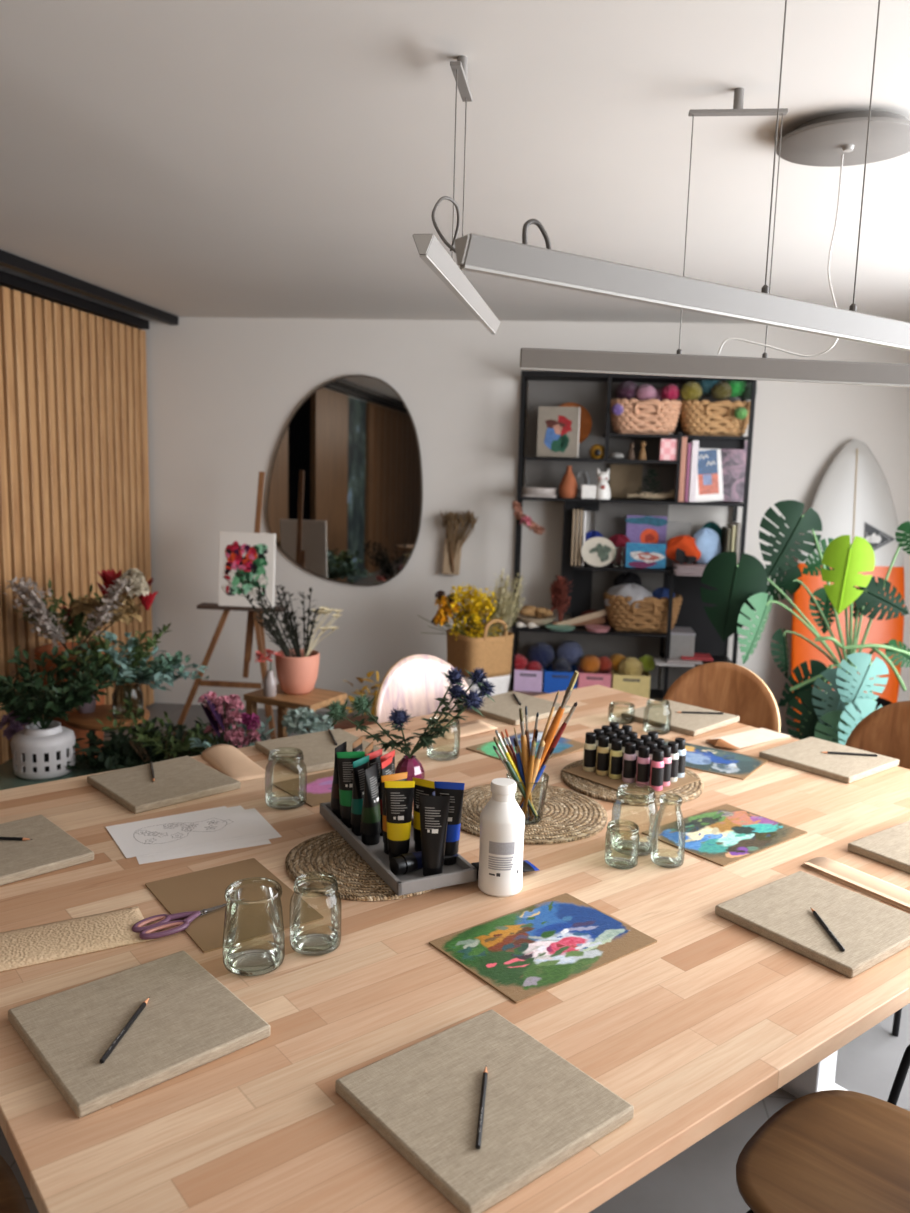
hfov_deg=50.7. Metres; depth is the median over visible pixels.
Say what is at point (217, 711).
bouquet
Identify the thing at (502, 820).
paint bottle
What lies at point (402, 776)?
paint tube
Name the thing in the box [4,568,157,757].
flower arrangement
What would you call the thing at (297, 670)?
flower pot
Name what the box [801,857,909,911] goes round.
envelope
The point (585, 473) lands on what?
figure
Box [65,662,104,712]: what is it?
vase
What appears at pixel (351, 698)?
branch
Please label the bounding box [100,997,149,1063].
pencil
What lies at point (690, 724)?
canvas
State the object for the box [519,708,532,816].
brush
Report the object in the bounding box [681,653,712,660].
magazine
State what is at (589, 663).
yarn ball
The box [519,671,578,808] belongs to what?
brush
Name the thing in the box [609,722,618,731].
bottle
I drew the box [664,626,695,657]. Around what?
storage box
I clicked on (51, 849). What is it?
canvas
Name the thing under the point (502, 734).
brush
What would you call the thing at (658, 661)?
magazine
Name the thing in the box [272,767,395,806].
board
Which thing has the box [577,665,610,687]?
crate
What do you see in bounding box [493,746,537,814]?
brush
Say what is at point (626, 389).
yarn ball
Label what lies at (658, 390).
yarn ball
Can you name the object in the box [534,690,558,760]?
brush
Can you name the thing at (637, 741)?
bottle
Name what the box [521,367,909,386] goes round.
diffuser
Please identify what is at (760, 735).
paper sheet
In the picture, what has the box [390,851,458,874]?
paint tube
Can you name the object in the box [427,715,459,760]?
glass jar
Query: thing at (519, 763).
brush
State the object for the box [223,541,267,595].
picture
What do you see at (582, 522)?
book
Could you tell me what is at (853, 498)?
surfboard
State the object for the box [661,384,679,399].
yarn ball
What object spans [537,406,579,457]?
canvas
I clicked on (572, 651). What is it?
yarn ball
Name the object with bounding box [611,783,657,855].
glass jar
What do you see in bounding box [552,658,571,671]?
yarn ball
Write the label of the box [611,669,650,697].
crate
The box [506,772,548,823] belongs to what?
glass tumbler
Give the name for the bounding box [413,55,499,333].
pendant light
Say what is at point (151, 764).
pencil
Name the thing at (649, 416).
basket
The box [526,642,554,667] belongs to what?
yarn ball
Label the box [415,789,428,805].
print
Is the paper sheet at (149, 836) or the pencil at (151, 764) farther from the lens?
the pencil at (151, 764)
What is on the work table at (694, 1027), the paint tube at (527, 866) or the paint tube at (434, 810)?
the paint tube at (527, 866)
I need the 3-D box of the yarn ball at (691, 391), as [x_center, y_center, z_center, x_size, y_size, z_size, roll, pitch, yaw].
[1.342,-1.222,5.467,0.129,0.114,0.129,2,9,6]
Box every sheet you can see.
[106,806,253,857]
[136,839,270,863]
[143,805,269,856]
[152,808,281,858]
[433,719,496,739]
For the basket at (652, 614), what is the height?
0.213 m
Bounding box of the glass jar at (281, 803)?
[265,747,306,809]
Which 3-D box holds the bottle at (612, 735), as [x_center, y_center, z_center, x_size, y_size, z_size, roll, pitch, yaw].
[0.453,0.421,2.789,0.036,0.110,0.036,1,9,-1]
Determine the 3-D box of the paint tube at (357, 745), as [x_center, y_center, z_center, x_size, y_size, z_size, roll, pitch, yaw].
[-0.244,0.420,2.396,0.048,0.181,0.048,-3,10,-28]
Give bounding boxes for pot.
[0,645,126,779]
[240,585,341,694]
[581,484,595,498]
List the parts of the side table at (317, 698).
leg, leg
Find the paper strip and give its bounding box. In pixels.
[0,906,152,971]
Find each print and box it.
[343,762,352,781]
[358,769,364,789]
[370,777,377,797]
[391,793,406,813]
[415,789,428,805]
[425,807,440,828]
[440,793,454,812]
[698,450,718,494]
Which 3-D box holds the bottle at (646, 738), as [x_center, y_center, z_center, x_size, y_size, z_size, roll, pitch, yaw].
[0.547,0.426,2.768,0.036,0.110,0.036,5,9,21]
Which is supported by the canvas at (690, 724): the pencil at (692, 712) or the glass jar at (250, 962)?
the pencil at (692, 712)
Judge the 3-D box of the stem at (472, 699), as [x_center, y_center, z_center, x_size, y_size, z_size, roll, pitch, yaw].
[-0.023,0.341,2.614,0.213,0.250,0.108,2,9,0]
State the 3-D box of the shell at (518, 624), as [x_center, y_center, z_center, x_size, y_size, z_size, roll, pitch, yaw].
[0.392,0.109,5.691,0.072,0.036,0.036,2,9,6]
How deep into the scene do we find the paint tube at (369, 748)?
2.33 m
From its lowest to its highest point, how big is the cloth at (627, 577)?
0.148 m
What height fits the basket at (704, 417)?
0.198 m
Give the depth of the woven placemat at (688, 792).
2.64 m
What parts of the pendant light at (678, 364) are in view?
stem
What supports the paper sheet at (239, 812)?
on the paper sheet at (253, 812)
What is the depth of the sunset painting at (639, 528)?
5.69 m
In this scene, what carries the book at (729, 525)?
on the shelf unit
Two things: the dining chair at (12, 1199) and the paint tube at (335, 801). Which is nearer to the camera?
the dining chair at (12, 1199)
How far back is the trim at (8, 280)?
4.99 m
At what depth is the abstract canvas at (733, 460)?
5.60 m
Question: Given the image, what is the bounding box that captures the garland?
[512,501,545,535]
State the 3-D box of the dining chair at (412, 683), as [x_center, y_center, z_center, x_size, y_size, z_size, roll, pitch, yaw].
[-0.024,0.661,3.595,0.489,0.903,0.464,-5,11,-38]
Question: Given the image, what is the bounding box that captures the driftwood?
[628,469,674,499]
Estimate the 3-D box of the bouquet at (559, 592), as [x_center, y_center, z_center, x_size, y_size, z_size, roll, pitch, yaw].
[0.631,-0.035,5.748,0.153,0.317,0.160,2,9,6]
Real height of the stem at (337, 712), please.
0.214 m
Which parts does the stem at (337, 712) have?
stem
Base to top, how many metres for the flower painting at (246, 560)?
0.424 m
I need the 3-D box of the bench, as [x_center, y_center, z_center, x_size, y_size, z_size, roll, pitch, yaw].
[0.188,0.671,5.534,0.672,0.300,0.400,2,9,6]
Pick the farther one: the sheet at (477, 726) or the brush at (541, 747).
the sheet at (477, 726)
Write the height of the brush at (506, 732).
0.211 m
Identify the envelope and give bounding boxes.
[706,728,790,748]
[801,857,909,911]
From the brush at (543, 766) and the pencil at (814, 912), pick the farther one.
the brush at (543, 766)
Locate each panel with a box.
[0,286,153,763]
[610,464,642,498]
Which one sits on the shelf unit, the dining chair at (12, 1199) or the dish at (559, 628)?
the dish at (559, 628)
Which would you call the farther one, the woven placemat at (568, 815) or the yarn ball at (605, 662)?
the yarn ball at (605, 662)
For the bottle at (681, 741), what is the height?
0.110 m
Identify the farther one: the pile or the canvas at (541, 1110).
the pile
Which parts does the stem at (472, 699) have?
stem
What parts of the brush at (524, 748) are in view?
handle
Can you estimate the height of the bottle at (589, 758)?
0.110 m
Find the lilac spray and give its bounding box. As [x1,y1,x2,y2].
[0,711,29,755]
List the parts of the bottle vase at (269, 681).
coral flower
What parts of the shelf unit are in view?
post, post, panel, divider panel, timber strip, timber strip, divider panel, shelf, shelf, shelf, post, shelf, panel, panel, shelf, shelf, shelf, post, panel, post, shelf, panel, shelf, shelf, post, post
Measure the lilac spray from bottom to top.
0.245 m
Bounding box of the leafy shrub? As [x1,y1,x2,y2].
[59,699,241,777]
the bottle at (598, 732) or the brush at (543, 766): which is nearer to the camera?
the brush at (543, 766)
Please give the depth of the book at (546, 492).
5.60 m
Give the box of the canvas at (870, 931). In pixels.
[715,871,909,977]
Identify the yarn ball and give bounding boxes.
[515,654,527,669]
[525,661,541,670]
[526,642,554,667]
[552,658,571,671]
[555,641,582,665]
[579,654,599,672]
[598,656,611,672]
[609,654,625,670]
[611,404,623,414]
[616,381,638,399]
[618,657,642,675]
[635,384,655,400]
[638,655,654,671]
[655,388,663,400]
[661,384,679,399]
[679,382,701,400]
[693,380,718,395]
[711,381,731,399]
[726,381,745,396]
[734,407,747,418]
[737,382,756,400]
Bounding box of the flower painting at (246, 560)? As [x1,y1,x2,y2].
[218,532,275,607]
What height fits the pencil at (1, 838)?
0.007 m
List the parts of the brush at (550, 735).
handle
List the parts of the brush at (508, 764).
handle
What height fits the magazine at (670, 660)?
0.012 m
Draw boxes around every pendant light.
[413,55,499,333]
[454,0,909,350]
[519,88,909,386]
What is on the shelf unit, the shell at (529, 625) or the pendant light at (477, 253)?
the shell at (529, 625)
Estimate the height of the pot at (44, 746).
0.484 m
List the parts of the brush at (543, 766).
handle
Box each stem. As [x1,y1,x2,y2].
[326,699,410,757]
[350,694,408,755]
[384,708,415,756]
[410,667,465,754]
[410,682,467,755]
[410,688,484,756]
[415,667,486,748]
[419,679,495,739]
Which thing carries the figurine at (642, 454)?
on the shelf unit
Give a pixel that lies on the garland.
(518, 513)
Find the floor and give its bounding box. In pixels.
[0,703,909,1212]
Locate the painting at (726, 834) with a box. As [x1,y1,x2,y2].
[642,804,806,866]
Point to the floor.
(701, 1178)
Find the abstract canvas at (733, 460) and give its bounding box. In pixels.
[721,441,747,501]
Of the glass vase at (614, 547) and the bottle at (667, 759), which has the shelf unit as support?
the glass vase at (614, 547)
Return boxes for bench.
[508,691,547,695]
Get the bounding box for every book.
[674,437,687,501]
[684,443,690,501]
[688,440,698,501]
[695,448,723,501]
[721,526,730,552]
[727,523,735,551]
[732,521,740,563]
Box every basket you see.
[418,568,526,697]
[603,591,682,632]
[610,398,681,434]
[679,400,749,435]
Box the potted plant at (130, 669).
[59,623,208,719]
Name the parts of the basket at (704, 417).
handle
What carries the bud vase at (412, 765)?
on the work table at (694, 1027)
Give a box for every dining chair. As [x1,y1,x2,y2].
[0,1155,29,1212]
[374,654,469,723]
[662,662,780,732]
[736,1090,909,1212]
[845,701,909,1036]
[887,1045,909,1104]
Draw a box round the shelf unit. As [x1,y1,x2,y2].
[510,370,756,701]
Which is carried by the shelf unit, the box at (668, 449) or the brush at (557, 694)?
the box at (668, 449)
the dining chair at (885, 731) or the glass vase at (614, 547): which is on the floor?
the dining chair at (885, 731)
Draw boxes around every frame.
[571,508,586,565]
[666,522,691,566]
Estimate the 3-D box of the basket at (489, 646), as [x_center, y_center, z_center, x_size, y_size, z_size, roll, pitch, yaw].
[0.125,0.154,5.437,0.583,0.750,0.381,-2,9,-23]
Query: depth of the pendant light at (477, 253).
1.45 m
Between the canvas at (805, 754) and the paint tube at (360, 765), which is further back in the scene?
the canvas at (805, 754)
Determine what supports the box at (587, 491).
on the shelf unit
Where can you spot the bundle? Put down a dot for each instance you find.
(587, 611)
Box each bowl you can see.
[517,605,555,626]
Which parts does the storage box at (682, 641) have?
lid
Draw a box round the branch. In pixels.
[342,671,380,714]
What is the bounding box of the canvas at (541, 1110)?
[335,1010,633,1212]
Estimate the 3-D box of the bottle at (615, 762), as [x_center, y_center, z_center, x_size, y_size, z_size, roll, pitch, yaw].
[0.456,0.431,2.721,0.036,0.110,0.036,0,9,-12]
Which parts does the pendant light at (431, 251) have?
stem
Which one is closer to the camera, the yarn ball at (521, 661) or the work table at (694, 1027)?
the work table at (694, 1027)
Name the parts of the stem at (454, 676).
stem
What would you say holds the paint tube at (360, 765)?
on the tray
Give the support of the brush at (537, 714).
in the glass tumbler
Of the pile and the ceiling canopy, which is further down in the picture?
the pile
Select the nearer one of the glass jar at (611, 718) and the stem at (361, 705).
the stem at (361, 705)
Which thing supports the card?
on the work table at (694, 1027)
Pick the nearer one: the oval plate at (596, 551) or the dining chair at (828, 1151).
the dining chair at (828, 1151)
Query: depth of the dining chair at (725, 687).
3.69 m
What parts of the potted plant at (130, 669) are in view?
glass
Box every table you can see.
[0,685,909,1212]
[0,756,99,789]
[65,704,149,756]
[244,684,346,737]
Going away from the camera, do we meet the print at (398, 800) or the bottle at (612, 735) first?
the print at (398, 800)
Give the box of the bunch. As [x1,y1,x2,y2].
[281,707,333,736]
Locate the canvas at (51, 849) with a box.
[0,815,93,885]
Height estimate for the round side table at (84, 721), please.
0.471 m
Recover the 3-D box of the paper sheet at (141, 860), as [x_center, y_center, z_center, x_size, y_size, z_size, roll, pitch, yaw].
[-0.609,0.545,2.271,0.297,0.001,0.210,-3,10,-26]
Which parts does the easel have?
leg, leg, leg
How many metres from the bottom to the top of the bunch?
0.593 m
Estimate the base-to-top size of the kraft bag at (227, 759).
0.029 m
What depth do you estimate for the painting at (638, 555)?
5.59 m
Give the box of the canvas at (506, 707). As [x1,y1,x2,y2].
[457,691,571,725]
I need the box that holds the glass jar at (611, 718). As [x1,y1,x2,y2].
[608,701,634,723]
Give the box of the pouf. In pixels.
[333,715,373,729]
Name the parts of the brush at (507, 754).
handle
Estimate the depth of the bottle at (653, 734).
2.79 m
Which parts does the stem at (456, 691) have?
stem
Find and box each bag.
[200,744,264,781]
[693,528,721,563]
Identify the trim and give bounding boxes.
[0,250,177,324]
[0,270,148,328]
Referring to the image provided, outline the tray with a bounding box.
[320,802,476,895]
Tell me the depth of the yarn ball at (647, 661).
5.73 m
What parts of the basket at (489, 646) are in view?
handle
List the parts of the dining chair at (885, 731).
backrest, leg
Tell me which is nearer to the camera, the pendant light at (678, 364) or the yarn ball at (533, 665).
the pendant light at (678, 364)
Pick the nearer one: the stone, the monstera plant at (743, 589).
the monstera plant at (743, 589)
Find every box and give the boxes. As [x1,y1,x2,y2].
[659,433,677,460]
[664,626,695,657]
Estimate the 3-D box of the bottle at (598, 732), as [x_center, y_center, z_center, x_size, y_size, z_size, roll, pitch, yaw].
[0.420,0.415,2.818,0.036,0.110,0.036,3,9,9]
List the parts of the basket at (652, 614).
handle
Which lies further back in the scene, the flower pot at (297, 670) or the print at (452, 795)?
the flower pot at (297, 670)
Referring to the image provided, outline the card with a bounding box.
[145,858,323,952]
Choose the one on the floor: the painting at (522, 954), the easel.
the easel
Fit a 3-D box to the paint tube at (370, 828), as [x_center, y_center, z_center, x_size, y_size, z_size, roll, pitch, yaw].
[-0.192,0.452,2.197,0.048,0.181,0.048,-2,9,-23]
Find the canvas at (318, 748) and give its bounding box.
[255,728,387,773]
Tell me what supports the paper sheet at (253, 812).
on the paper sheet at (141, 860)
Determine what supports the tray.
on the woven placemat at (329, 852)
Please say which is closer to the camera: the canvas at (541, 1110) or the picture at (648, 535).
the canvas at (541, 1110)
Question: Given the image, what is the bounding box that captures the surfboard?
[791,439,904,729]
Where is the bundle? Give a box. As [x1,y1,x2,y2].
[580,610,607,624]
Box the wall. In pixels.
[131,317,909,737]
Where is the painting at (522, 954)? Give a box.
[429,893,656,1002]
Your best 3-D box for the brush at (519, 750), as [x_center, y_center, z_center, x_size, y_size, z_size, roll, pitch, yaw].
[0.170,0.410,2.404,0.053,0.217,0.011,2,9,3]
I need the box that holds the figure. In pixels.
[576,470,589,494]
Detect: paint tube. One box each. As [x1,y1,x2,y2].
[330,741,346,818]
[337,751,364,827]
[350,755,369,835]
[352,737,362,751]
[360,762,380,844]
[364,742,372,756]
[365,749,381,787]
[379,750,394,788]
[379,755,392,835]
[381,772,407,854]
[384,781,414,860]
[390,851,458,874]
[412,777,434,851]
[419,795,449,876]
[434,781,464,864]
[471,860,538,879]
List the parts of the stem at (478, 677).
stem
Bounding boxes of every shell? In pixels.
[516,622,526,627]
[527,622,537,627]
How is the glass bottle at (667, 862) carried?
on the work table at (694, 1027)
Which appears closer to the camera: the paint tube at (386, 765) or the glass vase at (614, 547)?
the paint tube at (386, 765)
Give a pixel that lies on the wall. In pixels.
(223, 394)
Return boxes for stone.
[610,452,623,458]
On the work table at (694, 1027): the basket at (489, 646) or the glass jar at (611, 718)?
the glass jar at (611, 718)
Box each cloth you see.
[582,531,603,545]
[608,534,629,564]
[613,572,640,585]
[652,587,674,598]
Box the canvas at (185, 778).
[87,756,239,813]
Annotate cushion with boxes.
[665,535,700,564]
[694,522,721,562]
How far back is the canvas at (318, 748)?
2.93 m
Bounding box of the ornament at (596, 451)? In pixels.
[589,444,604,458]
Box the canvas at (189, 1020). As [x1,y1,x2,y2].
[8,951,269,1117]
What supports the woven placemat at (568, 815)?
on the work table at (694, 1027)
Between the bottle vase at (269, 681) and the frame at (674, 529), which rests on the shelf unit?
the frame at (674, 529)
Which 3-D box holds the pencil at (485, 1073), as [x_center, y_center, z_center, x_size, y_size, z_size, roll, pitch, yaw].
[0.038,0.684,1.321,0.007,0.007,0.172,2,9,5]
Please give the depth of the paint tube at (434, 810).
2.02 m
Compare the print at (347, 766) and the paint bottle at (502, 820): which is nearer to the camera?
the paint bottle at (502, 820)
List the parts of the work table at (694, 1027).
leg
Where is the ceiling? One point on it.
(180, 158)
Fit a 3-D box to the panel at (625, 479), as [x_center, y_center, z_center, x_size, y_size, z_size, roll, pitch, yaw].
[1.022,-0.750,5.744,0.190,0.200,0.024,2,9,6]
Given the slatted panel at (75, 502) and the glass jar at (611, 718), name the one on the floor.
the slatted panel at (75, 502)
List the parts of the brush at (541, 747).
handle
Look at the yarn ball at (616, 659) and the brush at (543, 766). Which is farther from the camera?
the yarn ball at (616, 659)
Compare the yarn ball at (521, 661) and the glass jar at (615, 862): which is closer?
the glass jar at (615, 862)
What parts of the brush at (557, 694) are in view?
handle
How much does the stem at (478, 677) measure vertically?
0.304 m
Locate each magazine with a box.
[653,658,694,666]
[664,655,702,664]
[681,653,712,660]
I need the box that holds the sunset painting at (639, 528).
[624,515,667,564]
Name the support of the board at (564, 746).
on the work table at (694, 1027)
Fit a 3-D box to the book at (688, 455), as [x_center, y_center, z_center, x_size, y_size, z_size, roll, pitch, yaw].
[1.330,-0.773,5.533,0.017,0.331,0.200,2,9,6]
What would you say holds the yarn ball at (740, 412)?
attached to the basket at (704, 417)
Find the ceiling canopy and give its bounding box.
[776,111,909,166]
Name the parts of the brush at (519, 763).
handle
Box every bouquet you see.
[188,691,274,753]
[440,510,479,574]
[549,575,573,620]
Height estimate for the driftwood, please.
0.177 m
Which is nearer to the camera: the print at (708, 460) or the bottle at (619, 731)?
the bottle at (619, 731)
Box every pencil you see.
[0,837,32,840]
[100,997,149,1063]
[150,762,154,781]
[328,729,336,744]
[476,1065,487,1148]
[677,711,722,713]
[810,907,844,951]
[821,751,877,756]
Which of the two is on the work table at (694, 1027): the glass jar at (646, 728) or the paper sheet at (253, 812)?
the glass jar at (646, 728)
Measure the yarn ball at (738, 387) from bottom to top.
0.112 m
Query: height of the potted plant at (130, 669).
0.409 m
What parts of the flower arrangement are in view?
red flower, planter, red flower, red flower, red flower, red flower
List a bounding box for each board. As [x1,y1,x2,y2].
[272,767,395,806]
[466,730,583,760]
[662,738,768,779]
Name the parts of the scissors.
handle, handle, blade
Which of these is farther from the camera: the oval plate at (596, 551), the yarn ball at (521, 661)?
the yarn ball at (521, 661)
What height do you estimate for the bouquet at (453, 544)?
0.409 m
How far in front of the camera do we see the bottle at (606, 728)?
2.84 m
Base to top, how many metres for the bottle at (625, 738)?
0.110 m
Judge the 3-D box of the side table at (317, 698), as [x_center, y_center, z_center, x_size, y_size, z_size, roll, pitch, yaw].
[-0.782,0.671,4.715,0.400,0.500,0.300,6,10,28]
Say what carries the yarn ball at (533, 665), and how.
in the crate at (524, 680)
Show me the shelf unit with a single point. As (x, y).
(594, 392)
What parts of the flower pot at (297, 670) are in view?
pot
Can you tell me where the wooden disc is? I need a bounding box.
[558,403,591,443]
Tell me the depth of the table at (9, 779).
3.85 m
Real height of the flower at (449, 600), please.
0.052 m
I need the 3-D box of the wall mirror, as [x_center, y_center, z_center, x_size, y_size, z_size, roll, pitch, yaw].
[-0.692,-0.781,5.994,0.992,1.301,0.030,2,9,6]
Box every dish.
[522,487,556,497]
[545,624,575,631]
[585,625,610,632]
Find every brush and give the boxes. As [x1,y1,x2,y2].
[493,737,536,817]
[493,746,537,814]
[495,729,537,815]
[501,731,519,774]
[505,729,517,765]
[513,738,528,810]
[514,728,523,770]
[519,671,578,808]
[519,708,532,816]
[520,748,554,807]
[522,740,544,812]
[524,741,535,815]
[525,706,529,813]
[530,712,538,753]
[530,729,537,759]
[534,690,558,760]
[540,702,576,767]
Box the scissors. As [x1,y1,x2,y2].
[132,898,244,939]
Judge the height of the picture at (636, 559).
0.100 m
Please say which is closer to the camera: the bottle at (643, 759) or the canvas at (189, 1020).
the canvas at (189, 1020)
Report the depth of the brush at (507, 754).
2.36 m
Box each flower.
[435,590,444,599]
[447,594,454,603]
[519,516,531,525]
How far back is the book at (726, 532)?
5.53 m
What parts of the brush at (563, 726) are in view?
handle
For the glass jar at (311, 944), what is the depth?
1.79 m
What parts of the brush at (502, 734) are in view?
handle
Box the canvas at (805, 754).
[759,737,898,783]
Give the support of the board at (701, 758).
on the work table at (694, 1027)
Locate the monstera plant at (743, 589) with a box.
[700,500,909,744]
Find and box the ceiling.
[0,0,909,323]
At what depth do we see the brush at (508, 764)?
2.36 m
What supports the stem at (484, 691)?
in the bud vase at (412, 765)
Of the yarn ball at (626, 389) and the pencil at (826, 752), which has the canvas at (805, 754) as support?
the pencil at (826, 752)
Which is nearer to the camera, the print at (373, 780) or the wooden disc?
the print at (373, 780)
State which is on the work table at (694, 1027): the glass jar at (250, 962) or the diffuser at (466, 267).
the glass jar at (250, 962)
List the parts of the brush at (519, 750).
handle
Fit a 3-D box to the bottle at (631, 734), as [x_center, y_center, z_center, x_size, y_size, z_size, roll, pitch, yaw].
[0.514,0.421,2.797,0.036,0.110,0.036,0,9,-9]
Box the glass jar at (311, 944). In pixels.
[290,871,340,955]
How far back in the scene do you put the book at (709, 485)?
5.50 m
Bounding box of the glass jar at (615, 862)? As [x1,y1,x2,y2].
[605,820,638,868]
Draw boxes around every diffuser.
[419,254,495,333]
[460,265,909,350]
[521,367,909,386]
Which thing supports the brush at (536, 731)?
in the glass tumbler
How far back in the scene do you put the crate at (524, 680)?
5.70 m
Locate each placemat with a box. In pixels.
[285,830,434,900]
[460,784,606,843]
[560,759,703,805]
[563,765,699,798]
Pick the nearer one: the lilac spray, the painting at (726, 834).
the painting at (726, 834)
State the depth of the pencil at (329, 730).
3.02 m
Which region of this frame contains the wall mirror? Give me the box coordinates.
[266,375,422,585]
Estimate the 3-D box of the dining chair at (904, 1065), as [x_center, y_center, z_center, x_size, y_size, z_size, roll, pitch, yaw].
[1.267,0.927,2.083,0.489,0.903,0.464,-4,10,-32]
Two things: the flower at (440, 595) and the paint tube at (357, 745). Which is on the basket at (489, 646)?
the flower at (440, 595)
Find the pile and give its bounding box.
[604,583,652,607]
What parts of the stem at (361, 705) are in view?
stem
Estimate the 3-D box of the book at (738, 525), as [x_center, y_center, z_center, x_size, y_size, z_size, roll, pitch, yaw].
[1.627,-0.338,5.587,0.017,0.301,0.200,2,9,6]
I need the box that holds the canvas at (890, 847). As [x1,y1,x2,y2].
[848,820,909,873]
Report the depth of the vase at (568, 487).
5.58 m
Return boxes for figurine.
[595,468,610,499]
[627,442,634,459]
[638,441,645,459]
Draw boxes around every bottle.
[478,778,524,896]
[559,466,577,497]
[583,732,595,771]
[594,729,603,767]
[596,735,608,774]
[602,725,611,734]
[606,732,616,770]
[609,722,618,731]
[609,739,622,778]
[614,728,624,738]
[619,735,629,774]
[622,725,631,734]
[622,742,635,782]
[627,731,637,741]
[633,738,642,778]
[636,745,649,786]
[640,735,650,745]
[646,742,656,782]
[648,731,657,741]
[650,749,663,790]
[651,793,685,867]
[654,738,664,748]
[660,745,671,786]
[668,741,678,781]
[675,738,685,777]
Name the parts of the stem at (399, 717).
stem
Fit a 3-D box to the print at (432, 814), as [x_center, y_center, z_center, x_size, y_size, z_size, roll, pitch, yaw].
[-0.046,0.445,2.015,0.036,0.045,0.009,2,9,0]
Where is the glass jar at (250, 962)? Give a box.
[223,877,284,975]
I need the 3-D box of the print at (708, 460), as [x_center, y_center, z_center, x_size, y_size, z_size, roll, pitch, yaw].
[1.449,-0.769,5.500,0.115,0.249,0.021,-4,9,0]
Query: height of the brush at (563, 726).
0.291 m
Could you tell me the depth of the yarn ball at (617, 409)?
5.39 m
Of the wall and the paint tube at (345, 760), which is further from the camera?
the wall
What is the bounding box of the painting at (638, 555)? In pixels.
[625,543,666,568]
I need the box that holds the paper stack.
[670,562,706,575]
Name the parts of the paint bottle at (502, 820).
label text panel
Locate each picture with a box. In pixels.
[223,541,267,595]
[625,516,667,543]
[628,551,665,568]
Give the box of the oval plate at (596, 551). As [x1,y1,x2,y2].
[581,537,615,566]
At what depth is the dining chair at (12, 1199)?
1.58 m
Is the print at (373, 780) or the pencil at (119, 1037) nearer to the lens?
the pencil at (119, 1037)
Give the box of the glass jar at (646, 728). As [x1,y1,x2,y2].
[643,698,670,734]
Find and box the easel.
[174,471,285,738]
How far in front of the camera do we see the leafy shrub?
4.03 m
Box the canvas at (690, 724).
[621,700,739,735]
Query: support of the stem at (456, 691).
in the bud vase at (412, 765)
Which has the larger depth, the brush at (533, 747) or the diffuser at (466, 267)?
the brush at (533, 747)
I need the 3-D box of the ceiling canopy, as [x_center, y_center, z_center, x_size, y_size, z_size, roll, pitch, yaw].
[0.972,-1.149,2.370,0.344,0.050,0.344,2,9,0]
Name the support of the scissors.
on the card
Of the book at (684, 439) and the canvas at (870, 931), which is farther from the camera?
the book at (684, 439)
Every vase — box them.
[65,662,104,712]
[254,649,282,696]
[395,755,424,780]
[613,547,624,567]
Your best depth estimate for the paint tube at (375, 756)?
2.29 m
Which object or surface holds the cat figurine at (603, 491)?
on the shelf unit
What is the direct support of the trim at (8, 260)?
attached to the wall
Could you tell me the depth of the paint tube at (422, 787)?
2.15 m
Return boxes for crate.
[513,667,542,691]
[543,665,576,692]
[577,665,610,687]
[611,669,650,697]
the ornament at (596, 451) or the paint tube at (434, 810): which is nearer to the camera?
the paint tube at (434, 810)
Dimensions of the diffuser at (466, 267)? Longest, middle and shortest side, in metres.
1.156 x 0.014 x 0.005 m
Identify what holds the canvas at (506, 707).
on the work table at (694, 1027)
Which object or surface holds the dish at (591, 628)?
on the shelf unit
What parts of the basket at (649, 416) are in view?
handle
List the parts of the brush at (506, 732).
handle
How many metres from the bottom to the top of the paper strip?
0.013 m
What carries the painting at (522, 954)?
on the work table at (694, 1027)
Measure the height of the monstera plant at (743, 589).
1.496 m
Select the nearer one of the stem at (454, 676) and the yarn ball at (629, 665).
the stem at (454, 676)
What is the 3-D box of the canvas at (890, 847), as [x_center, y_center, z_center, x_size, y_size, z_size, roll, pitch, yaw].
[1.144,0.583,2.256,0.300,0.020,0.300,-5,11,-36]
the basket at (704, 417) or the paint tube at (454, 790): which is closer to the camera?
the paint tube at (454, 790)

